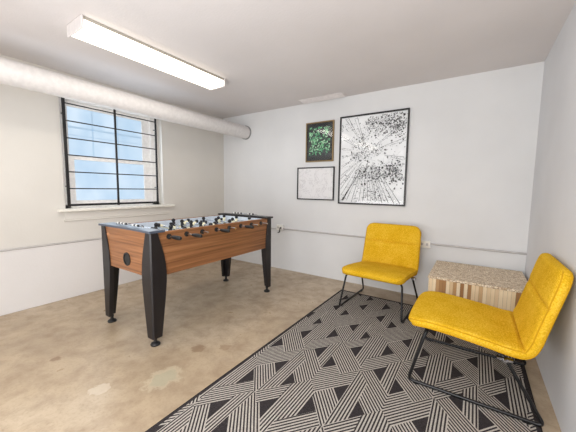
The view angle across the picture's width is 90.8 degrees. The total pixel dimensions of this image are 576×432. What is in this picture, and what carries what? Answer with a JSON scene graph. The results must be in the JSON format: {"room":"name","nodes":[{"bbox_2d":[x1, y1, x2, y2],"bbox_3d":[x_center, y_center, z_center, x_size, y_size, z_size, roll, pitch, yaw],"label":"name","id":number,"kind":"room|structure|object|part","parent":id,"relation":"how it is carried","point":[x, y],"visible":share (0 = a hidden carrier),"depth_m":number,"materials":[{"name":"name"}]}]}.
{"room":"common room","nodes":[
{"label":"common room","id":0,"kind":"room"},
{"bbox_2d":[0,54,223,249],"bbox_3d":[-2.556,-0.280,2.824,0.200,2.360,5.400,4,6,33],"label":"wall","id":1,"kind":"structure","parent":0,"point":[190,159],"depth_m":2.88,"materials":[{"name":"white paint"}]},
{"bbox_2d":[0,237,101,251],"bbox_3d":[-2.529,0.306,2.730,0.019,0.018,5.170,4,6,33],"label":"conduit","id":2,"kind":"object","parent":1,"relation":"attached to","point":[101,237],"visible":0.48,"depth_m":2.87,"materials":[{"name":"white metal"}]},
{"bbox_2d":[0,239,141,315],"bbox_3d":[-2.535,0.611,2.767,0.008,0.598,5.200,4,6,33],"label":"wall panel","id":3,"kind":"object","parent":1,"relation":"attached to","point":[38,276],"depth_m":2.91,"materials":[{"name":"white paint"}]},
{"bbox_2d":[57,97,174,220],"bbox_3d":[-2.061,-0.657,3.474,0.245,1.338,1.340,4,6,33],"label":"window","id":4,"kind":"structure","parent":1,"relation":"in","point":[73,113],"depth_m":3.41,"materials":[{"name":"paint"}]},
{"bbox_3d":[-2.178,-0.961,3.438,0.006,0.520,0.825,4,6,33],"label":"glass pane","id":5,"kind":"part","parent":4,"relation":"part of","materials":[{"name":"grey"}]},
{"bbox_3d":[-2.157,-0.968,3.462,0.030,0.620,0.940,4,6,33],"label":"sash","id":6,"kind":"part","parent":4,"relation":"part of","materials":[{"name":"paint"}]},
{"bbox_3d":[-2.150,-0.427,3.477,0.006,0.450,0.785,4,6,33],"label":"glass pane","id":7,"kind":"part","parent":4,"relation":"part of","materials":[{"name":"grey"}]},
{"bbox_2d":[61,97,158,206],"bbox_3d":[-2.044,-0.709,3.366,0.066,1.155,1.026,4,6,33],"label":"window grille","id":8,"kind":"object","parent":4,"relation":"attached to","point":[63,102],"visible":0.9,"depth_m":3.28,"materials":[{"name":"black metal"}]},
{"bbox_3d":[-2.134,-0.431,3.494,0.030,0.545,0.940,4,6,33],"label":"sash","id":9,"kind":"part","parent":4,"relation":"part of","materials":[{"name":"paint"}]},
{"bbox_3d":[-2.031,-0.106,3.501,0.155,0.030,1.340,4,6,33],"label":"sill","id":10,"kind":"part","parent":4,"relation":"part of","materials":[{"name":"white paint"}]},
{"bbox_2d":[0,259,560,431],"bbox_3d":[-0.862,1.084,1.697,4.430,0.100,5.600,4,6,33],"label":"floor","id":11,"kind":"structure","parent":0,"point":[64,367],"depth_m":2.14,"materials":[{"name":"concrete"}]},
{"bbox_2d":[98,212,272,346],"bbox_3d":[-0.902,0.463,2.891,1.085,0.910,1.489,4,6,33],"label":"foosball table","id":12,"kind":"object","parent":11,"relation":"on","point":[153,250],"visible":1,"depth_m":2.41,"materials":[{"name":"brown wood"}]},
{"bbox_3d":[-1.536,0.481,2.509,0.128,0.806,0.128,4,6,33],"label":"leg","id":13,"kind":"part","parent":12,"relation":"part of","materials":[{"name":"black wood"}]},
{"bbox_3d":[-1.297,0.271,2.282,0.726,0.337,0.020,4,6,33],"label":"panel","id":14,"kind":"part","parent":12,"relation":"part of","materials":[{"name":"brown wood"}]},
{"bbox_3d":[-1.018,0.520,2.168,0.128,0.806,0.128,4,6,33],"label":"leg","id":15,"kind":"part","parent":12,"relation":"part of","materials":[{"name":"black wood"}]},
{"bbox_3d":[-1.196,0.199,3.063,0.028,0.337,1.401,4,6,33],"label":"panel","id":16,"kind":"part","parent":12,"relation":"part of","materials":[{"name":"white plastic"}]},
{"bbox_3d":[-0.836,0.163,2.130,0.107,0.033,0.033,4,6,33],"label":"handle","id":17,"kind":"part","parent":12,"relation":"part of","materials":[{"name":"black plastic"}]},
{"bbox_3d":[-1.044,0.112,2.649,0.880,0.015,0.015,4,6,33],"label":"player rod","id":18,"kind":"part","parent":12,"relation":"part of","materials":[{"name":"silver metal"}]},
{"bbox_3d":[-0.937,0.102,2.769,0.825,0.015,0.015,4,6,33],"label":"player rod","id":19,"kind":"part","parent":12,"relation":"part of","materials":[{"name":"silver metal"}]},
{"bbox_3d":[-0.718,0.154,2.244,0.107,0.033,0.033,4,6,33],"label":"handle","id":20,"kind":"part","parent":12,"relation":"part of","materials":[{"name":"black plastic"}]},
{"bbox_3d":[-0.859,0.089,2.909,0.880,0.015,0.015,4,6,33],"label":"player rod","id":21,"kind":"part","parent":12,"relation":"part of","materials":[{"name":"silver metal"}]},
{"bbox_3d":[-0.614,0.242,2.681,0.028,0.337,1.401,4,6,33],"label":"panel","id":22,"kind":"part","parent":12,"relation":"part of","materials":[{"name":"brown wood"}]},
{"bbox_3d":[-0.558,0.130,2.520,0.107,0.033,0.033,4,6,33],"label":"handle","id":23,"kind":"part","parent":12,"relation":"part of","materials":[{"name":"black plastic"}]},
{"bbox_3d":[-0.792,0.384,3.631,0.128,0.806,0.102,4,6,33],"label":"leg","id":24,"kind":"part","parent":12,"relation":"part of","materials":[{"name":"black wood"}]},
{"bbox_3d":[-0.674,0.067,3.170,0.880,0.015,0.015,4,6,33],"label":"player rod","id":25,"kind":"part","parent":12,"relation":"part of","materials":[{"name":"silver metal"}]},
{"bbox_3d":[-0.273,0.423,3.290,0.128,0.806,0.102,4,6,33],"label":"leg","id":26,"kind":"part","parent":12,"relation":"part of","materials":[{"name":"black wood"}]},
{"bbox_2d":[145,290,542,431],"bbox_3d":[0.570,1.035,1.834,1.638,0.008,2.726,4,6,33],"label":"area rug","id":27,"kind":"object","parent":11,"relation":"on","point":[346,367],"visible":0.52,"depth_m":1.75,"materials":[{"name":"black carpet"}]},
{"bbox_2d":[339,223,420,322],"bbox_3d":[0.976,0.521,2.959,0.636,0.814,0.742,5,7,36],"label":"lounge chair","id":28,"kind":"object","parent":27,"relation":"on","point":[391,252],"visible":0.99,"depth_m":3.04,"materials":[{"name":"yellow fabric"}]},
{"bbox_3d":[0.754,0.733,3.123,0.107,0.355,0.650,5,7,36],"label":"leg","id":29,"kind":"part","parent":28,"relation":"part of","materials":[{"name":"black metal"}]},
{"bbox_3d":[0.935,0.560,2.907,0.616,0.107,0.605,5,7,36],"label":"seat","id":30,"kind":"part","parent":28,"relation":"part of","materials":[{"name":"yellow fabric"}]},
{"bbox_3d":[1.149,0.335,3.173,0.616,0.481,0.169,5,7,36],"label":"backrest","id":31,"kind":"part","parent":28,"relation":"part of","materials":[{"name":"yellow fabric"}]},
{"bbox_3d":[1.175,0.767,2.813,0.107,0.355,0.650,5,7,36],"label":"leg","id":32,"kind":"part","parent":28,"relation":"part of","materials":[{"name":"black metal"}]},
{"bbox_2d":[428,260,527,310],"bbox_3d":[1.731,0.748,2.631,0.724,0.440,0.684,4,6,33],"label":"side table","id":33,"kind":"object","parent":27,"relation":"on","point":[496,287],"visible":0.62,"depth_m":2.42,"materials":[{"name":"brown wood"}]},
{"bbox_2d":[408,253,573,426],"bbox_3d":[1.214,0.632,1.826,0.742,0.814,0.636,4,6,33],"label":"lounge chair","id":34,"kind":"object","parent":27,"relation":"on","point":[523,332],"visible":1,"depth_m":1.63,"materials":[{"name":"yellow fabric"}]},
{"bbox_3d":[1.157,0.662,1.867,0.605,0.107,0.616,4,6,33],"label":"seat","id":35,"kind":"part","parent":34,"relation":"part of","materials":[{"name":"yellow fabric"}]},
{"bbox_3d":[1.343,0.840,2.074,0.650,0.355,0.107,4,6,33],"label":"leg","id":36,"kind":"part","parent":34,"relation":"part of","materials":[{"name":"black metal"}]},
{"bbox_3d":[1.054,0.878,1.639,0.650,0.355,0.107,4,6,33],"label":"leg","id":37,"kind":"part","parent":34,"relation":"part of","materials":[{"name":"black metal"}]},
{"bbox_3d":[1.455,0.484,1.653,0.169,0.481,0.616,4,6,33],"label":"backrest","id":38,"kind":"part","parent":34,"relation":"part of","materials":[{"name":"yellow fabric"}]},
{"bbox_2d":[0,0,575,117],"bbox_3d":[-0.832,-1.365,1.465,4.430,0.100,5.600,4,6,33],"label":"ceiling","id":39,"kind":"structure","parent":0,"point":[269,54],"depth_m":2.24,"materials":[{"name":"paint"}]},
{"bbox_2d":[67,14,224,90],"bbox_3d":[-1.133,-1.378,2.537,0.250,0.084,1.324,4,6,33],"label":"ceiling light","id":40,"kind":"object","parent":39,"relation":"attached to","point":[83,28],"visible":1,"depth_m":2.30,"materials":[{"name":"beige plastic"}]},
{"bbox_2d":[299,92,346,103],"bbox_3d":[0.431,-1.490,3.600,0.620,0.022,0.130,4,6,33],"label":"ceiling vent","id":41,"kind":"object","parent":39,"relation":"in","point":[341,94],"visible":1,"depth_m":3.57,"materials":[{"name":"white metal"}]},
{"bbox_2d":[223,61,544,295],"bbox_3d":[0.642,-0.335,3.825,4.030,2.360,0.200,4,6,33],"label":"wall","id":42,"kind":"structure","parent":0,"point":[472,145],"depth_m":3.12,"materials":[{"name":"white paint"}]},
{"bbox_2d":[0,57,250,139],"bbox_3d":[-2.095,-1.127,2.324,0.214,0.214,5.200,4,6,33],"label":"pipe","id":43,"kind":"object","parent":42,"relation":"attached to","point":[12,73],"visible":1,"depth_m":2.70,"materials":[{"name":"white paint"}]},
{"bbox_2d":[277,224,283,232],"bbox_3d":[-0.131,0.189,4.213,0.110,0.120,0.083,4,6,33],"label":"electrical outlet","id":44,"kind":"object","parent":42,"relation":"attached to","point":[279,226],"visible":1,"depth_m":4.20,"materials":[{"name":"white plastic"}]},
{"bbox_2d":[297,166,334,200],"bbox_3d":[0.368,-0.441,3.861,0.562,0.442,0.026,4,6,33],"label":"framed picture","id":45,"kind":"object","parent":42,"relation":"attached to","point":[313,183],"visible":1,"depth_m":3.85,"materials":[{"name":"white paper"}]},
{"bbox_2d":[305,120,334,161],"bbox_3d":[0.420,-0.986,3.778,0.410,0.522,0.028,4,6,33],"label":"framed picture","id":46,"kind":"object","parent":42,"relation":"attached to","point":[319,135],"visible":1,"depth_m":3.77,"materials":[{"name":"green paper"}]},
{"bbox_2d":[283,228,364,237],"bbox_3d":[0.704,0.246,3.700,1.852,0.019,0.020,4,6,33],"label":"conduit","id":47,"kind":"object","parent":42,"relation":"attached to","point":[283,228],"visible":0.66,"depth_m":3.82,"materials":[{"name":"white metal"}]},
{"bbox_2d":[338,108,409,205],"bbox_3d":[1.001,-0.679,3.418,0.822,1.090,0.030,4,6,33],"label":"framed picture","id":48,"kind":"object","parent":42,"relation":"attached to","point":[373,147],"visible":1,"depth_m":3.40,"materials":[{"name":"white paper"}]},
{"bbox_2d":[420,240,430,247],"bbox_3d":[1.519,0.311,3.153,0.115,0.085,0.042,4,6,33],"label":"electrical outlet","id":49,"kind":"object","parent":42,"relation":"attached to","point":[424,243],"visible":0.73,"depth_m":3.13,"materials":[{"name":"white plastic"}]},
{"bbox_2d":[431,243,526,254],"bbox_3d":[1.913,0.333,2.905,0.818,0.019,0.020,4,6,33],"label":"conduit","id":50,"kind":"object","parent":42,"relation":"attached to","point":[512,252],"visible":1,"depth_m":2.87,"materials":[{"name":"white metal"}]},
{"bbox_2d":[525,2,575,431],"bbox_3d":[0.972,-0.016,0.505,0.200,2.360,5.400,4,6,33],"label":"wall","id":51,"kind":"structure","parent":0,"point":[552,225],"depth_m":1.76,"materials":[{"name":"white paint"}]}
]}

